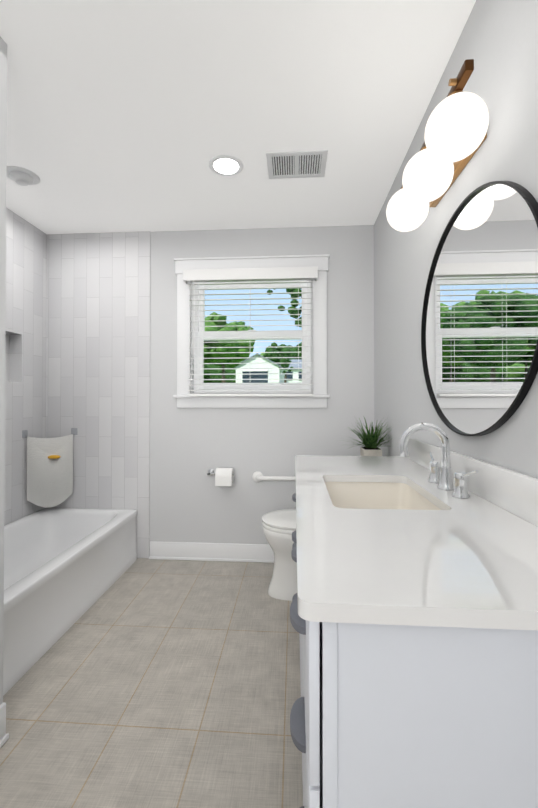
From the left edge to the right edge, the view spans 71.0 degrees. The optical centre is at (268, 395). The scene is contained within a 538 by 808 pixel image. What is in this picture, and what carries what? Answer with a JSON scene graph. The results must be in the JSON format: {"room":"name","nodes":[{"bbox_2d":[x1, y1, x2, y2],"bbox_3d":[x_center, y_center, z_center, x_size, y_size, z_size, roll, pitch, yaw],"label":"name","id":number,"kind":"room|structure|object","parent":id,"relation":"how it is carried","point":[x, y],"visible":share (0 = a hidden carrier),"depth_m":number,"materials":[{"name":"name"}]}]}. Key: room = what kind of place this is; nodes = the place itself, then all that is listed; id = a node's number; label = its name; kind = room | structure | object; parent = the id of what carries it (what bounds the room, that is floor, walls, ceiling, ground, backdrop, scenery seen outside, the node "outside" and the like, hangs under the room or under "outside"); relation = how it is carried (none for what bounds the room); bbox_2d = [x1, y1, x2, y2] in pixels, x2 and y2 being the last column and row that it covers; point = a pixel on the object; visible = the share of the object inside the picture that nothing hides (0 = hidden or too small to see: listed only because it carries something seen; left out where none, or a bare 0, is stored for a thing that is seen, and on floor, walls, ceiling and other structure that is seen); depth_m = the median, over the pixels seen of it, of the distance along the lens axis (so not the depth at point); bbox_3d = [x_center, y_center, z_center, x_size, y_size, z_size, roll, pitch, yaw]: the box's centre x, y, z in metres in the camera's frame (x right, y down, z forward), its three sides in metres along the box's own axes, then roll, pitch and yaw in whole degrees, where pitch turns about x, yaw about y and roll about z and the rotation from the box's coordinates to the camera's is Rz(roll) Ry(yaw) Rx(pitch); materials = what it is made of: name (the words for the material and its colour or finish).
{"room":"bathroom","nodes":[
{"label":"bathroom","id":0,"kind":"room"},
{"bbox_2d":[0,36,6,704],"bbox_3d":[-1.554,-0.042,-0.163,1.046,2.440,3.060,0,-1,4],"label":"wall","id":1,"kind":"structure","parent":0,"point":[3,114],"depth_m":1.32,"materials":[{"name":"paint"}]},
{"bbox_2d":[0,702,8,747],"bbox_3d":[-1.015,1.116,-0.161,0.027,0.125,2.958,0,-1,4],"label":"baseboard","id":2,"kind":"structure","parent":1,"relation":"attached to","point":[4,737],"depth_m":1.30,"materials":[{"name":"paint"}]},
{"bbox_2d":[4,207,46,524],"bbox_3d":[-1.834,-0.020,2.136,0.180,2.440,1.490,0,-1,4],"label":"wall","id":3,"kind":"structure","parent":0,"point":[25,337],"depth_m":2.62,"materials":[{"name":"tile"}]},
{"bbox_2d":[0,558,302,807],"bbox_3d":[-0.659,1.215,0.572,2.740,0.060,4.670,0,-1,4],"label":"floor","id":4,"kind":"structure","parent":0,"point":[147,683],"depth_m":1.47,"materials":[{"name":"tile"}]},
{"bbox_2d":[3,508,136,695],"bbox_3d":[-1.380,1.017,2.096,0.723,0.365,1.467,0,-1,4],"label":"bathtub","id":5,"kind":"object","parent":4,"relation":"on","point":[65,569],"visible":1,"depth_m":2.15,"materials":[{"name":"ceramic"}]},
{"bbox_2d":[262,509,296,600],"bbox_3d":[0.340,0.807,2.308,0.767,0.790,0.450,0,-1,4],"label":"toilet","id":6,"kind":"object","parent":4,"relation":"on","point":[279,527],"visible":0.25,"depth_m":2.23,"materials":[{"name":"ceramic"}]},
{"bbox_2d":[290,494,537,807],"bbox_3d":[0.364,0.760,1.224,0.581,0.863,1.370,0,-1,4],"label":"bathroom vanity","id":7,"kind":"object","parent":4,"relation":"on","point":[382,717],"depth_m":0.55,"materials":[{"name":"paint"}]},
{"bbox_2d":[294,455,537,633],"bbox_3d":[0.371,0.315,1.228,0.566,0.026,1.420,0,-1,4],"label":"countertop","id":8,"kind":"structure","parent":7,"relation":"on","point":[471,564],"depth_m":0.68,"materials":[{"name":"white stone"}]},
{"bbox_2d":[342,418,392,455],"bbox_3d":[0.559,0.265,2.280,0.325,0.290,0.410,0,-1,4],"label":"plant","id":9,"kind":"object","parent":8,"relation":"on","point":[369,440],"visible":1,"depth_m":2.26,"materials":[{"name":"green plant"}]},
{"bbox_2d":[322,478,445,509],"bbox_3d":[0.345,0.398,1.219,0.374,0.165,0.510,0,-1,4],"label":"sink","id":10,"kind":"object","parent":8,"relation":"in","point":[372,493],"depth_m":1.44,"materials":[{"name":"beige ceramic"}]},
{"bbox_2d":[398,422,481,497],"bbox_3d":[0.514,0.193,1.229,0.175,0.215,0.357,0,-1,4],"label":"faucet","id":11,"kind":"object","parent":8,"relation":"on","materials":[{"name":"silver metal"}]},
{"bbox_2d":[0,0,475,233],"bbox_3d":[-0.659,-1.294,0.596,2.740,0.080,4.670,0,-1,4],"label":"ceiling","id":12,"kind":"structure","parent":0,"point":[130,115],"depth_m":1.60,"materials":[{"name":"paint"}]},
{"bbox_2d":[7,166,39,185],"bbox_3d":[-1.391,-1.227,2.121,0.179,0.064,0.179,0,-1,4],"label":"spotlight","id":13,"kind":"object","parent":12,"relation":"attached to","point":[20,176],"visible":1,"depth_m":2.09,"materials":[{"name":"paint"}]},
{"bbox_2d":[209,155,242,175],"bbox_3d":[-0.231,-1.237,2.032,0.184,0.006,0.184,0,-1,4],"label":"recessed light","id":14,"kind":"object","parent":12,"relation":"in","point":[225,165],"visible":1,"depth_m":2.02,"materials":[{"name":"glass"}]},
{"bbox_2d":[266,150,327,178],"bbox_3d":[0.149,-1.237,2.023,0.314,0.007,0.224,0,-1,4],"label":"ceiling vent","id":15,"kind":"object","parent":12,"relation":"in","point":[297,164],"visible":1,"depth_m":2.01,"materials":[{"name":"white metal"}]},
{"bbox_2d":[149,225,373,556],"bbox_3d":[-0.507,-0.013,2.853,2.740,2.440,0.120,0,-1,4],"label":"wall","id":16,"kind":"structure","parent":0,"point":[190,501],"depth_m":2.77,"materials":[{"name":"paint"}]},
{"bbox_2d":[45,231,149,557],"bbox_3d":[-1.292,-0.013,2.842,0.806,2.440,0.008,0,-1,4],"label":"wall tile","id":17,"kind":"structure","parent":16,"relation":"attached to","point":[98,344],"depth_m":2.84,"materials":[{"name":"white tile"}]},
{"bbox_2d":[22,428,76,507],"bbox_3d":[-1.578,0.522,2.727,0.250,0.561,0.249,0,-1,4],"label":"bag","id":18,"kind":"object","parent":17,"relation":"hanging from","point":[49,472],"visible":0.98,"depth_m":2.70,"materials":[{"name":"white fabric"}]},
{"bbox_2d":[149,541,273,562],"bbox_3d":[-0.065,1.143,2.736,1.645,0.125,0.035,0,-1,4],"label":"baseboard","id":19,"kind":"structure","parent":16,"relation":"attached to","point":[229,552],"depth_m":2.76,"materials":[{"name":"paint"}]},
{"bbox_2d":[207,468,233,485],"bbox_3d":[-0.351,0.574,2.709,0.207,0.116,0.134,0,-1,4],"label":"toilet paper","id":20,"kind":"object","parent":16,"relation":"attached to","point":[224,476],"visible":1,"depth_m":2.65,"materials":[{"name":"white paper"}]},
{"bbox_2d":[173,254,329,407],"bbox_3d":[-0.129,-0.465,2.808,1.140,1.102,0.160,0,-1,4],"label":"window","id":21,"kind":"structure","parent":16,"relation":"in","point":[289,335],"depth_m":2.78,"materials":[{"name":"plastic"}]},
{"bbox_2d":[183,267,317,395],"bbox_3d":[-0.136,-0.452,2.704,0.962,0.910,0.084,0,-1,4],"label":"window blind","id":22,"kind":"object","parent":21,"relation":"attached to","point":[193,276],"visible":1,"depth_m":2.69,"materials":[{"name":"white plastic"}]},
{"bbox_2d":[252,471,295,481],"bbox_3d":[0.285,0.590,2.698,0.820,0.080,0.071,0,-1,4],"label":"grab bar","id":23,"kind":"object","parent":16,"relation":"attached to","point":[257,476],"visible":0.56,"depth_m":2.69,"materials":[{"name":"white metal"}]},
{"bbox_2d":[374,0,537,477],"bbox_3d":[0.654,-0.036,0.436,0.100,2.440,4.550,0,-1,4],"label":"wall","id":24,"kind":"structure","parent":0,"point":[497,41],"depth_m":1.24,"materials":[{"name":"paint"}]},
{"bbox_2d":[386,59,488,231],"bbox_3d":[0.553,-0.752,1.264,0.208,0.197,0.625,0,-1,4],"label":"sconce","id":25,"kind":"object","parent":24,"relation":"attached to","point":[455,134],"visible":1,"depth_m":1.05,"materials":[{"name":"white glass"}]},
{"bbox_2d":[421,181,537,435],"bbox_3d":[0.647,-0.255,1.240,0.018,0.772,0.824,0,-1,4],"label":"mirror","id":26,"kind":"object","parent":24,"relation":"attached to","point":[479,337],"visible":1,"depth_m":1.12,"materials":[{"name":"black metal"}]},
{"bbox_2d":[454,451,537,525],"bbox_3d":[0.644,0.249,1.210,0.020,0.104,1.420,0,-1,4],"label":"backsplash","id":27,"kind":"structure","parent":24,"relation":"attached to","point":[516,492],"depth_m":0.98,"materials":[{"name":"white stone"}]},
{"label":"outside","id":28,"kind":"structure","parent":0,"visible":0},
{"bbox_2d":[202,288,301,389],"bbox_3d":[5.816,-6.782,86.375,340.000,17.553,166.800,0,-1,4],"label":"garden","id":29,"kind":"object","parent":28,"point":[232,358],"depth_m":59.73,"materials":[{"name":"green plant"}]}
]}

